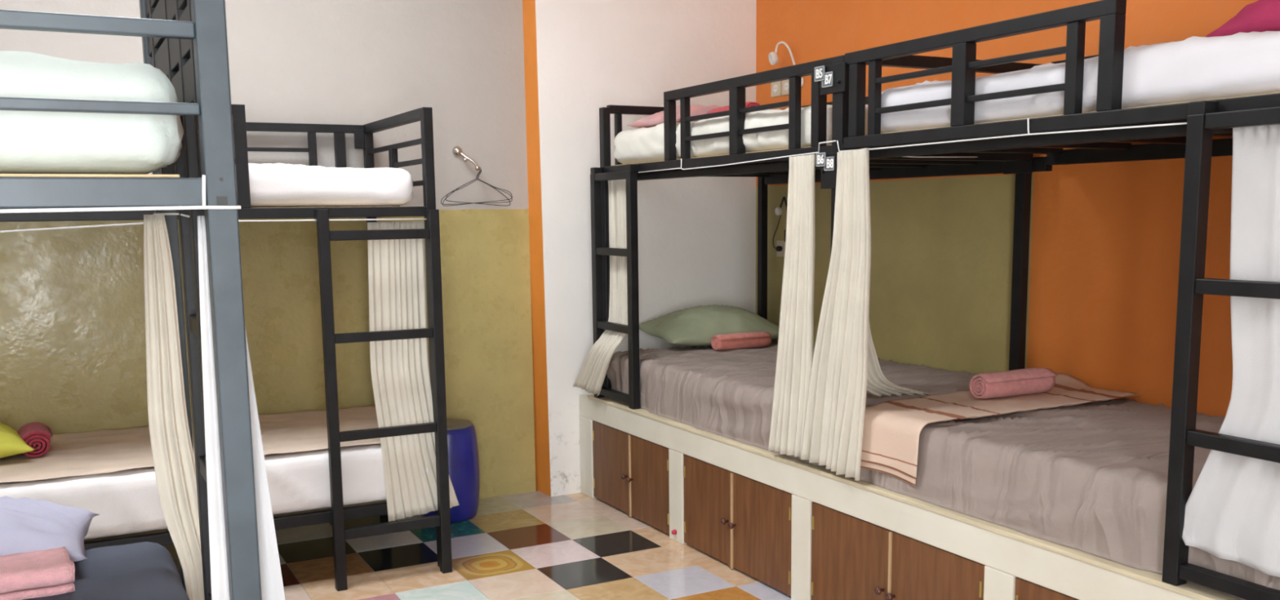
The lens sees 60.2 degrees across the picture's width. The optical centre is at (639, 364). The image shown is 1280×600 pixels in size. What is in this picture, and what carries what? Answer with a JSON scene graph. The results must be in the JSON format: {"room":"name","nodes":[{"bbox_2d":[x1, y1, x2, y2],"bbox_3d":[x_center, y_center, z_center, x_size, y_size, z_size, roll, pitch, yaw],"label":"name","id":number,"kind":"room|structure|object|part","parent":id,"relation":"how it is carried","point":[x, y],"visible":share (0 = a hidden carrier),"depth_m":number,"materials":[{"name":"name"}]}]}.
{"room":"dormitory","nodes":[
{"label":"dormitory","id":0,"kind":"room"},
{"bbox_2d":[0,0,536,498],"bbox_3d":[-2.618,-0.775,4.676,4.550,3.350,0.150,-5,9,-28],"label":"wall","id":1,"kind":"structure","parent":0,"point":[73,339],"depth_m":5.20,"materials":[{"name":"paint"}]},
{"bbox_2d":[452,146,479,170],"bbox_3d":[-0.854,-1.020,5.451,0.148,0.123,0.046,2,8,21],"label":"wall hook","id":2,"kind":"object","parent":1,"relation":"attached to","point":[457,150],"visible":1,"depth_m":5.44,"materials":[{"name":"silver metal"}]},
{"bbox_3d":[-0.838,-1.003,5.439,0.110,0.093,0.028,3,9,24],"label":"hook arm","id":3,"kind":"part","parent":2,"relation":"part of","materials":[{"name":"silver metal"}]},
{"bbox_2d":[440,168,512,204],"bbox_3d":[-0.806,-0.883,5.436,0.351,0.181,0.007,-2,8,-8],"label":"clothes hanger","id":4,"kind":"object","parent":2,"relation":"hanging from","point":[479,169],"visible":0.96,"depth_m":5.44,"materials":[{"name":"grey metal"}]},
{"bbox_2d":[442,166,512,206],"bbox_3d":[-0.801,-0.880,5.439,0.351,0.191,0.007,-4,8,-20],"label":"clothes hanger","id":5,"kind":"object","parent":2,"relation":"hanging from","point":[479,166],"visible":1,"depth_m":5.43,"materials":[{"name":"grey metal"}]},
{"bbox_2d":[445,168,511,205],"bbox_3d":[-0.798,-0.877,5.441,0.351,0.189,0.007,-6,9,-33],"label":"clothes hanger","id":6,"kind":"object","parent":2,"relation":"hanging from","point":[481,169],"visible":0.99,"depth_m":5.43,"materials":[{"name":"grey metal"}]},
{"bbox_2d":[163,490,791,599],"bbox_3d":[-0.396,1.194,2.330,5.900,0.060,6.700,-5,9,-28],"label":"floor","id":7,"kind":"structure","parent":0,"point":[532,545],"depth_m":4.70,"materials":[{"name":"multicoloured tile"}]},
{"bbox_2d":[0,0,262,599],"bbox_3d":[-1.824,0.198,1.917,2.045,2.060,1.051,-5,9,-28],"label":"bunk bed","id":8,"kind":"object","parent":7,"relation":"on","point":[187,40],"visible":0.71,"depth_m":1.88,"materials":[{"name":"grey paint"}]},
{"bbox_2d":[0,222,143,232],"bbox_3d":[-1.992,-0.277,2.376,1.745,0.044,0.004,-5,9,-28],"label":"string","id":9,"kind":"object","parent":8,"relation":"attached to","point":[91,226],"visible":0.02,"depth_m":2.69,"materials":[{"name":"white"}]},
{"bbox_3d":[-2.064,-0.334,2.287,1.948,0.048,0.042,-5,9,-28],"label":"rail","id":10,"kind":"part","parent":8,"relation":"part of","materials":[{"name":"white metal"}]},
{"bbox_2d":[0,50,183,174],"bbox_3d":[-1.832,-0.404,1.811,1.951,0.195,0.932,-5,9,-28],"label":"mattress","id":11,"kind":"object","parent":8,"relation":"on","point":[32,142],"visible":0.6,"depth_m":1.80,"materials":[{"name":"white fabric"}]},
{"bbox_3d":[-1.596,-0.502,1.370,1.948,0.527,0.040,-5,9,-28],"label":"guard rail","id":12,"kind":"part","parent":8,"relation":"part of","materials":[{"name":"grey metal"}]},
{"bbox_3d":[-1.593,-0.218,1.411,1.948,0.048,0.042,-5,9,-28],"label":"rail","id":13,"kind":"part","parent":8,"relation":"part of","materials":[{"name":"grey metal"}]},
{"bbox_2d":[22,541,189,599],"bbox_3d":[-1.855,0.723,2.044,1.949,0.312,1.059,-5,9,-28],"label":"mattress","id":14,"kind":"object","parent":8,"relation":"on","point":[142,571],"visible":0.77,"depth_m":2.57,"materials":[{"name":"grey fabric"}]},
{"bbox_2d":[0,546,75,599],"bbox_3d":[-1.472,0.479,2.400,0.428,0.070,0.196,-6,9,-31],"label":"folded towel","id":15,"kind":"object","parent":14,"relation":"on","point":[51,571],"visible":1,"depth_m":2.42,"materials":[{"name":"pink fabric"}]},
{"bbox_2d":[0,495,99,561],"bbox_3d":[-1.667,0.401,2.605,0.680,0.170,0.400,-4,9,-22],"label":"pillow","id":16,"kind":"object","parent":14,"relation":"on","point":[27,525],"visible":0.81,"depth_m":2.60,"materials":[{"name":"white fabric"}]},
{"bbox_2d":[0,205,240,213],"bbox_3d":[-0.940,-0.242,1.730,0.599,0.012,0.007,-5,9,-28],"label":"string","id":17,"kind":"object","parent":8,"relation":"attached to","point":[174,207],"visible":1,"depth_m":1.78,"materials":[{"name":"white"}]},
{"bbox_3d":[-1.178,0.066,2.819,0.048,2.060,0.048,-5,9,-28],"label":"post","id":18,"kind":"part","parent":8,"relation":"part of","materials":[{"name":"grey metal"}]},
{"bbox_2d":[153,213,189,217],"bbox_3d":[-0.929,-0.298,2.247,0.004,0.025,0.801,-5,9,-31],"label":"string","id":19,"kind":"object","parent":8,"relation":"attached to","point":[183,215],"visible":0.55,"depth_m":2.35,"materials":[{"name":"white"}]},
{"bbox_2d":[197,215,285,599],"bbox_3d":[-0.703,0.378,2.025,0.183,1.292,0.031,-3,8,-19],"label":"curtain","id":20,"kind":"object","parent":19,"relation":"hanging from","point":[271,578],"visible":0.39,"depth_m":1.99,"materials":[{"name":"white fabric"}]},
{"bbox_2d":[143,214,204,599],"bbox_3d":[-1.102,0.240,2.659,0.135,1.194,0.063,-5,9,-28],"label":"curtain","id":21,"kind":"object","parent":8,"relation":"hanging from","point":[174,462],"visible":0.91,"depth_m":2.64,"materials":[{"name":"beige fabric"}]},
{"bbox_2d":[201,174,205,206],"bbox_3d":[-0.725,-0.290,1.838,0.007,0.052,0.009,6,10,39],"label":"string","id":22,"kind":"object","parent":8,"relation":"attached to","point":[203,176],"visible":1,"depth_m":1.83,"materials":[{"name":"white"}]},
{"bbox_3d":[-0.708,0.181,1.942,0.048,2.060,0.048,-5,9,-28],"label":"post","id":23,"kind":"part","parent":8,"relation":"part of","materials":[{"name":"grey metal"}]},
{"bbox_2d":[0,104,452,591],"bbox_3d":[-1.907,-0.062,4.431,2.010,1.888,1.032,-5,9,-28],"label":"bunk bed","id":24,"kind":"object","parent":7,"relation":"on","point":[338,513],"visible":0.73,"depth_m":4.36,"materials":[{"name":"black paint"}]},
{"bbox_3d":[-1.714,-0.544,3.986,1.930,0.040,0.040,-5,9,-28],"label":"rail","id":25,"kind":"part","parent":24,"relation":"part of","materials":[{"name":"metal"}]},
{"bbox_2d":[0,443,428,540],"bbox_3d":[-1.910,0.443,4.518,1.956,0.240,0.961,-5,9,-28],"label":"mattress","id":26,"kind":"object","parent":24,"relation":"on","point":[126,502],"visible":0.24,"depth_m":4.08,"materials":[{"name":"white fabric"}]},
{"bbox_2d":[0,404,380,483],"bbox_3d":[-1.911,0.316,4.501,1.895,0.014,0.889,-5,9,-28],"label":"blanket","id":27,"kind":"object","parent":26,"relation":"on","point":[102,451],"visible":0.56,"depth_m":4.45,"materials":[{"name":"beige fabric"}]},
{"bbox_2d":[0,422,34,457],"bbox_3d":[-2.577,0.282,4.135,0.500,0.184,0.400,-7,10,-36],"label":"pillow","id":28,"kind":"object","parent":27,"relation":"on","point":[11,443],"visible":1,"depth_m":4.11,"materials":[{"name":"yellow fabric"}]},
{"bbox_2d":[17,422,53,457],"bbox_3d":[-2.366,0.291,4.319,0.119,0.108,0.247,-5,9,-31],"label":"rolled towel","id":29,"kind":"object","parent":27,"relation":"on","point":[37,435],"visible":0.88,"depth_m":4.23,"materials":[{"name":"fabric"}]},
{"bbox_3d":[-1.700,0.640,4.151,1.930,0.044,0.040,-5,9,-28],"label":"rail","id":30,"kind":"part","parent":24,"relation":"part of","materials":[{"name":"black metal"}]},
{"bbox_3d":[-2.012,-0.725,3.802,1.260,0.375,0.040,-5,9,-28],"label":"guard rail","id":31,"kind":"part","parent":24,"relation":"part of","materials":[{"name":"black metal"}]},
{"bbox_2d":[146,163,413,207],"bbox_3d":[-1.943,-0.703,4.364,1.909,0.167,0.905,-5,9,-28],"label":"mattress","id":32,"kind":"object","parent":24,"relation":"on","point":[277,184],"visible":0.33,"depth_m":4.27,"materials":[{"name":"white fabric"}]},
{"bbox_3d":[-2.149,-0.861,4.762,1.930,0.385,0.040,-5,9,-28],"label":"rail","id":33,"kind":"part","parent":24,"relation":"part of","materials":[{"name":"black metal"}]},
{"bbox_2d":[238,218,426,222],"bbox_3d":[-1.180,-0.557,4.245,0.755,0.008,0.005,-5,9,-28],"label":"string","id":34,"kind":"object","parent":24,"relation":"attached to","point":[357,219],"visible":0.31,"depth_m":4.25,"materials":[{"name":"white"}]},
{"bbox_3d":[-1.311,-1.055,5.157,0.045,0.090,0.012,-5,9,-28],"label":"joint plate","id":35,"kind":"part","parent":24,"relation":"part of","materials":[{"name":"black paint"}]},
{"bbox_3d":[-1.270,-0.194,5.322,0.040,1.888,0.040,-5,9,-28],"label":"post","id":36,"kind":"part","parent":24,"relation":"part of","materials":[{"name":"black metal"}]},
{"bbox_2d":[367,221,459,521],"bbox_3d":[-0.923,0.025,4.490,0.328,1.206,0.086,-5,9,-28],"label":"curtain","id":37,"kind":"object","parent":24,"relation":"hanging from","point":[400,368],"visible":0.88,"depth_m":4.48,"materials":[{"name":"beige fabric"}]},
{"bbox_3d":[-0.838,-0.087,4.517,0.040,1.888,0.040,-5,9,-28],"label":"post","id":38,"kind":"part","parent":24,"relation":"part of","materials":[{"name":"black metal"}]},
{"bbox_2d":[422,418,479,522],"bbox_3d":[-0.937,0.511,5.394,0.304,0.463,0.304,-5,9,-28],"label":"stool","id":39,"kind":"object","parent":7,"relation":"on","point":[464,471],"visible":0.48,"depth_m":5.29,"materials":[{"name":"blue plastic"}]},
{"bbox_2d":[578,393,1239,599],"bbox_3d":[1.249,0.637,4.021,1.128,0.540,4.644,-5,9,-28],"label":"platform","id":40,"kind":"object","parent":7,"relation":"on","point":[804,531],"visible":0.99,"depth_m":4.03,"materials":[{"name":"paint"}]},
{"bbox_3d":[-0.138,0.506,5.509,0.016,0.399,0.412,-5,9,-28],"label":"cabinet door","id":41,"kind":"part","parent":40,"relation":"part of","materials":[{"name":"brown wood"}]},
{"bbox_3d":[-0.075,0.540,5.343,0.032,0.027,0.027,-5,9,-28],"label":"knob","id":42,"kind":"part","parent":40,"relation":"part of","materials":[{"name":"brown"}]},
{"bbox_3d":[-0.049,0.550,5.295,0.032,0.027,0.027,-5,9,-28],"label":"knob","id":43,"kind":"part","parent":40,"relation":"part of","materials":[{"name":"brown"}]},
{"bbox_3d":[0.051,0.553,5.157,0.016,0.399,0.381,-5,9,-28],"label":"cabinet door","id":44,"kind":"part","parent":40,"relation":"part of","materials":[{"name":"brown wood"}]},
{"bbox_3d":[0.292,0.612,4.709,0.016,0.399,0.391,-5,9,-28],"label":"cabinet door","id":45,"kind":"part","parent":40,"relation":"part of","materials":[{"name":"brown wood"}]},
{"bbox_3d":[0.350,0.645,4.552,0.032,0.027,0.027,-5,9,-28],"label":"knob","id":46,"kind":"part","parent":40,"relation":"part of","materials":[{"name":"brown"}]},
{"bbox_3d":[0.376,0.655,4.503,0.032,0.027,0.027,-5,9,-28],"label":"knob","id":47,"kind":"part","parent":40,"relation":"part of","materials":[{"name":"brown"}]},
{"bbox_3d":[0.483,0.659,4.352,0.016,0.399,0.412,-5,9,-28],"label":"cabinet door","id":48,"kind":"part","parent":40,"relation":"part of","materials":[{"name":"brown wood"}]},
{"bbox_2d":[606,340,977,466],"bbox_3d":[0.698,0.108,5.010,1.070,0.244,1.808,-5,9,-28],"label":"mattress","id":49,"kind":"object","parent":40,"relation":"on","point":[729,393],"visible":0.44,"depth_m":4.78,"materials":[{"name":"fabric"}]},
{"bbox_2d":[639,304,778,346],"bbox_3d":[0.387,-0.212,5.808,0.729,0.206,0.453,-5,9,-28],"label":"pillow","id":50,"kind":"object","parent":49,"relation":"on","point":[696,326],"visible":0.77,"depth_m":5.66,"materials":[{"name":"green fabric"}]},
{"bbox_2d":[711,331,771,350],"bbox_3d":[0.514,-0.123,5.592,0.322,0.083,0.090,-5,9,-28],"label":"rolled towel","id":51,"kind":"object","parent":49,"relation":"on","point":[758,339],"visible":1,"depth_m":5.55,"materials":[{"name":"pink fabric"}]},
{"bbox_2d":[590,54,1052,409],"bbox_3d":[0.671,-0.486,4.933,1.070,1.448,1.987,-5,9,-28],"label":"bunk bed","id":52,"kind":"object","parent":40,"relation":"on","point":[828,75],"visible":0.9,"depth_m":4.54,"materials":[{"name":"black paint"}]},
{"bbox_2d":[573,179,627,395],"bbox_3d":[-0.191,-0.390,5.452,0.159,1.066,0.421,-5,9,-28],"label":"curtain","id":53,"kind":"object","parent":52,"relation":"hanging from","point":[591,376],"visible":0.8,"depth_m":5.42,"materials":[{"name":"beige fabric"}]},
{"bbox_3d":[-0.165,-0.550,5.511,0.040,1.435,0.045,-5,9,-28],"label":"post","id":54,"kind":"part","parent":52,"relation":"part of","materials":[{"name":"black metal"}]},
{"bbox_3d":[0.259,-1.163,5.660,0.940,0.298,0.035,-5,9,-28],"label":"rail","id":55,"kind":"part","parent":52,"relation":"part of","materials":[{"name":"black metal"}]},
{"bbox_3d":[0.267,-0.851,4.640,0.040,0.040,1.905,-5,9,-28],"label":"rail","id":56,"kind":"part","parent":52,"relation":"part of","materials":[{"name":"black metal"}]},
{"bbox_2d":[638,140,835,173],"bbox_3d":[0.334,-0.831,4.459,0.007,0.060,1.470,-5,9,-27],"label":"string","id":57,"kind":"object","parent":52,"relation":"attached to","point":[832,140],"visible":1,"depth_m":4.30,"materials":[{"name":"white"}]},
{"bbox_2d":[613,104,884,164],"bbox_3d":[0.672,-1.006,4.888,0.961,0.172,1.719,-5,9,-28],"label":"mattress","id":58,"kind":"object","parent":52,"relation":"on","point":[643,144],"visible":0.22,"depth_m":4.58,"materials":[{"name":"white fabric"}]},
{"bbox_2d":[627,104,720,128],"bbox_3d":[0.283,-1.174,5.226,0.540,0.116,0.440,-6,9,-33],"label":"pillow","id":59,"kind":"object","parent":58,"relation":"on","point":[653,120],"visible":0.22,"depth_m":5.11,"materials":[{"name":"pink fabric"}]},
{"bbox_2d":[706,101,759,119],"bbox_3d":[0.405,-1.099,4.834,0.084,0.076,0.407,-4,8,-20],"label":"rolled towel","id":60,"kind":"object","parent":58,"relation":"on","point":[750,104],"visible":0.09,"depth_m":4.82,"materials":[{"name":"pink fabric"}]},
{"bbox_3d":[0.417,-0.981,4.332,0.044,0.298,1.256,-5,9,-28],"label":"guard rail","id":61,"kind":"part","parent":52,"relation":"part of","materials":[{"name":"black metal"}]},
{"bbox_3d":[0.668,-0.631,6.025,0.040,1.435,0.040,-5,9,-28],"label":"post","id":62,"kind":"part","parent":52,"relation":"part of","materials":[{"name":"black metal"}]},
{"bbox_2d":[768,154,815,459],"bbox_3d":[0.562,-0.208,4.036,0.088,1.099,0.260,-5,9,-28],"label":"curtain","id":63,"kind":"object","parent":52,"relation":"attached to","point":[794,359],"visible":0.99,"depth_m":4.04,"materials":[{"name":"beige fabric"}]},
{"bbox_3d":[0.627,-1.015,3.850,0.004,0.050,0.057,-5,9,-28],"label":"number plate","id":64,"kind":"part","parent":52,"relation":"part of","materials":[{"name":"grey plastic"}]},
{"bbox_3d":[0.636,-0.722,3.879,0.004,0.048,0.054,-5,9,-28],"label":"number plate","id":65,"kind":"part","parent":52,"relation":"part of","materials":[{"name":"grey plastic"}]},
{"bbox_3d":[1.132,-1.072,5.076,0.035,0.338,1.905,-5,9,-28],"label":"rail","id":66,"kind":"part","parent":52,"relation":"part of","materials":[{"name":"black metal"}]},
{"bbox_3d":[0.649,-0.987,3.822,0.004,0.050,0.059,-5,9,-28],"label":"number plate","id":67,"kind":"part","parent":52,"relation":"part of","materials":[{"name":"grey plastic"}]},
{"bbox_3d":[0.670,-0.676,3.845,0.007,0.122,0.127,-5,9,-28],"label":"joint plate","id":68,"kind":"part","parent":52,"relation":"part of","materials":[{"name":"black paint"}]},
{"bbox_3d":[0.660,-0.701,3.849,0.004,0.048,0.055,-5,9,-28],"label":"number plate","id":69,"kind":"part","parent":52,"relation":"part of","materials":[{"name":"grey plastic"}]},
{"bbox_3d":[0.664,-0.985,3.807,0.007,0.098,0.137,-5,9,-28],"label":"joint plate","id":70,"kind":"part","parent":52,"relation":"part of","materials":[{"name":"black paint"}]},
{"bbox_3d":[0.706,-0.336,3.891,0.047,1.435,0.056,-5,9,-28],"label":"post","id":71,"kind":"part","parent":52,"relation":"part of","materials":[{"name":"black metal"}]},
{"bbox_3d":[1.132,-0.887,5.100,0.040,0.055,1.905,-5,9,-28],"label":"rail","id":72,"kind":"part","parent":52,"relation":"part of","materials":[{"name":"black metal"}]},
{"bbox_2d":[906,155,977,157],"bbox_3d":[1.124,-0.770,4.079,0.922,0.014,0.010,-6,9,-32],"label":"string","id":73,"kind":"object","parent":52,"relation":"attached to","point":[908,156],"visible":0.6,"depth_m":4.06,"materials":[{"name":"white"}]},
{"bbox_3d":[1.496,-0.795,4.370,0.008,0.075,0.145,-5,9,-28],"label":"joint plate","id":74,"kind":"part","parent":52,"relation":"part of","materials":[{"name":"black paint"}]},
{"bbox_3d":[1.525,-0.420,4.427,0.040,1.435,0.050,-5,9,-28],"label":"post","id":75,"kind":"part","parent":52,"relation":"part of","materials":[{"name":"black metal"}]},
{"bbox_3d":[0.737,0.722,3.878,0.016,0.399,0.429,-5,9,-28],"label":"cabinet door","id":76,"kind":"part","parent":40,"relation":"part of","materials":[{"name":"brown wood"}]},
{"bbox_3d":[0.804,0.757,3.705,0.032,0.027,0.027,-5,9,-28],"label":"knob","id":77,"kind":"part","parent":40,"relation":"part of","materials":[{"name":"brown metal"}]},
{"bbox_3d":[0.831,0.767,3.656,0.032,0.027,0.027,-5,9,-28],"label":"knob","id":78,"kind":"part","parent":40,"relation":"part of","materials":[{"name":"brown metal"}]},
{"bbox_3d":[0.939,0.771,3.503,0.016,0.399,0.416,-5,9,-28],"label":"cabinet door","id":79,"kind":"part","parent":40,"relation":"part of","materials":[{"name":"brown wood"}]},
{"bbox_3d":[1.188,0.833,3.038,0.016,0.399,0.409,-5,9,-28],"label":"cabinet door","id":80,"kind":"part","parent":40,"relation":"part of","materials":[{"name":"brown wood"}]},
{"bbox_2d":[843,0,1279,599],"bbox_3d":[1.587,-0.274,3.224,1.070,1.474,1.943,-5,9,-28],"label":"bunk bed","id":81,"kind":"object","parent":40,"relation":"on","point":[1193,141],"visible":0.89,"depth_m":2.87,"materials":[{"name":"black paint"}]},
{"bbox_2d":[800,147,871,480],"bbox_3d":[0.679,-0.177,3.803,0.100,1.110,0.314,-5,9,-28],"label":"curtain","id":82,"kind":"object","parent":81,"relation":"attached to","point":[835,411],"visible":1,"depth_m":3.79,"materials":[{"name":"beige fabric"}]},
{"bbox_2d":[866,322,933,396],"bbox_3d":[0.903,-0.311,3.988,0.365,0.876,0.067,-4,9,-23],"label":"curtain","id":83,"kind":"object","parent":81,"relation":"attached to","point":[877,384],"visible":0.2,"depth_m":4.02,"materials":[{"name":"beige fabric"}]},
{"bbox_3d":[1.170,-0.788,3.988,0.940,0.040,0.040,-5,9,-28],"label":"rail","id":84,"kind":"part","parent":81,"relation":"part of","materials":[{"name":"black metal"}]},
{"bbox_3d":[1.168,-1.071,3.946,0.940,0.040,0.035,-5,9,-28],"label":"rail","id":85,"kind":"part","parent":81,"relation":"part of","materials":[{"name":"black metal"}]},
{"bbox_3d":[0.969,-0.858,3.302,0.044,0.280,1.090,-5,9,-28],"label":"guard rail","id":86,"kind":"part","parent":81,"relation":"part of","materials":[{"name":"black metal"}]},
{"bbox_2d":[836,122,1186,151],"bbox_3d":[1.002,-0.673,3.212,0.008,0.043,1.362,-5,9,-28],"label":"string","id":87,"kind":"object","parent":81,"relation":"attached to","point":[1179,123],"visible":0.88,"depth_m":3.05,"materials":[{"name":"white"}]},
{"bbox_2d":[1027,118,1029,134],"bbox_3d":[1.080,-0.662,3.069,0.005,0.045,0.012,-1,8,-5],"label":"string","id":88,"kind":"object","parent":81,"relation":"attached to","point":[1028,118],"visible":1,"depth_m":3.07,"materials":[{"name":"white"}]},
{"bbox_3d":[1.171,-0.650,2.952,0.040,0.040,1.943,-5,9,-28],"label":"rail","id":89,"kind":"part","parent":81,"relation":"part of","materials":[{"name":"black metal"}]},
{"bbox_3d":[2.037,-0.873,3.387,0.035,0.342,1.943,-5,9,-28],"label":"rail","id":90,"kind":"part","parent":81,"relation":"part of","materials":[{"name":"black metal"}]},
{"bbox_2d":[880,31,1279,132],"bbox_3d":[1.607,-0.793,3.149,0.947,0.165,1.834,-5,9,-28],"label":"mattress","id":91,"kind":"object","parent":81,"relation":"on","point":[1194,68],"visible":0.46,"depth_m":2.80,"materials":[{"name":"white fabric"}]},
{"bbox_2d":[1205,0,1279,36],"bbox_3d":[1.794,-0.900,2.674,0.640,0.224,0.500,-4,9,-25],"label":"pillow","id":92,"kind":"object","parent":91,"relation":"on","point":[1260,15],"visible":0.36,"depth_m":2.67,"materials":[{"name":"pink fabric"}]},
{"bbox_3d":[2.037,-0.686,3.411,0.040,0.055,1.943,-5,9,-28],"label":"rail","id":93,"kind":"part","parent":81,"relation":"part of","materials":[{"name":"black metal"}]},
{"bbox_2d":[1182,124,1279,577],"bbox_3d":[1.457,-0.023,2.452,0.068,1.038,0.476,-5,9,-28],"label":"curtain","id":94,"kind":"object","parent":81,"relation":"hanging from","point":[1233,507],"visible":0.94,"depth_m":2.55,"materials":[{"name":"white fabric"}]},
{"bbox_2d":[844,398,1279,599],"bbox_3d":[1.591,0.330,3.335,1.068,0.243,1.928,-5,9,-28],"label":"mattress","id":95,"kind":"object","parent":40,"relation":"on","point":[1091,477],"visible":0.56,"depth_m":3.21,"materials":[{"name":"fabric"}]},
{"bbox_2d":[860,373,1140,486],"bbox_3d":[1.252,0.208,3.942,1.057,0.243,0.407,-5,9,-28],"label":"throw","id":96,"kind":"object","parent":95,"relation":"on","point":[892,428],"visible":0.88,"depth_m":3.74,"materials":[{"name":"fabric"}]},
{"bbox_2d":[968,367,1057,398],"bbox_3d":[1.348,0.064,3.991,0.337,0.095,0.110,-5,9,-28],"label":"rolled towel","id":97,"kind":"object","parent":96,"relation":"on","point":[1027,380],"visible":1,"depth_m":3.94,"materials":[{"name":"pink fabric"}]},
{"bbox_2d":[522,0,756,496],"bbox_3d":[0.039,-1.004,5.986,1.410,3.320,0.300,-5,9,-28],"label":"wall","id":98,"kind":"structure","parent":0,"point":[696,235],"depth_m":5.74,"materials":[{"name":"white paint"}]},
{"bbox_2d":[755,0,1257,416],"bbox_3d":[2.201,-0.656,3.394,0.150,3.350,6.350,-5,9,-28],"label":"wall","id":99,"kind":"structure","parent":0,"point":[1104,237],"depth_m":4.47,"materials":[{"name":"paint"}]},
{"bbox_2d":[770,80,781,97],"bbox_3d":[0.726,-1.477,5.895,0.011,0.088,0.088,-5,9,-28],"label":"wall socket","id":100,"kind":"object","parent":99,"relation":"attached to","point":[776,86],"visible":0.85,"depth_m":5.89,"materials":[{"name":"beige plastic"}]},
{"bbox_2d":[772,196,786,251],"bbox_3d":[0.748,-0.750,5.886,0.074,0.292,0.176,-5,9,-28],"label":"reading lamp","id":101,"kind":"object","parent":99,"relation":"attached to","point":[778,211],"visible":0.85,"depth_m":5.84,"materials":[{"name":"white plastic"}]},
{"bbox_3d":[0.737,-0.715,5.923,0.012,0.188,0.111,-3,8,-15],"label":"cord","id":102,"kind":"part","parent":101,"relation":"part of","materials":[{"name":"black plastic"}]},
{"bbox_2d":[776,240,785,257],"bbox_3d":[0.765,-0.628,5.959,0.011,0.088,0.088,-5,9,-28],"label":"wall socket","id":103,"kind":"object","parent":99,"relation":"attached to","point":[780,242],"visible":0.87,"depth_m":5.96,"materials":[{"name":"beige plastic"}]},
{"bbox_2d":[782,79,789,95],"bbox_3d":[0.773,-1.465,5.807,0.011,0.088,0.088,-5,9,-28],"label":"wall socket","id":104,"kind":"object","parent":99,"relation":"attached to","point":[785,83],"visible":0.69,"depth_m":5.82,"materials":[{"name":"beige plastic"}]},
{"bbox_2d":[768,40,804,87],"bbox_3d":[0.755,-1.552,5.722,0.203,0.240,0.067,4,9,30],"label":"reading lamp","id":105,"kind":"object","parent":99,"relation":"attached to","point":[773,58],"visible":0.79,"depth_m":5.72,"materials":[{"name":"white plastic"}]}
]}

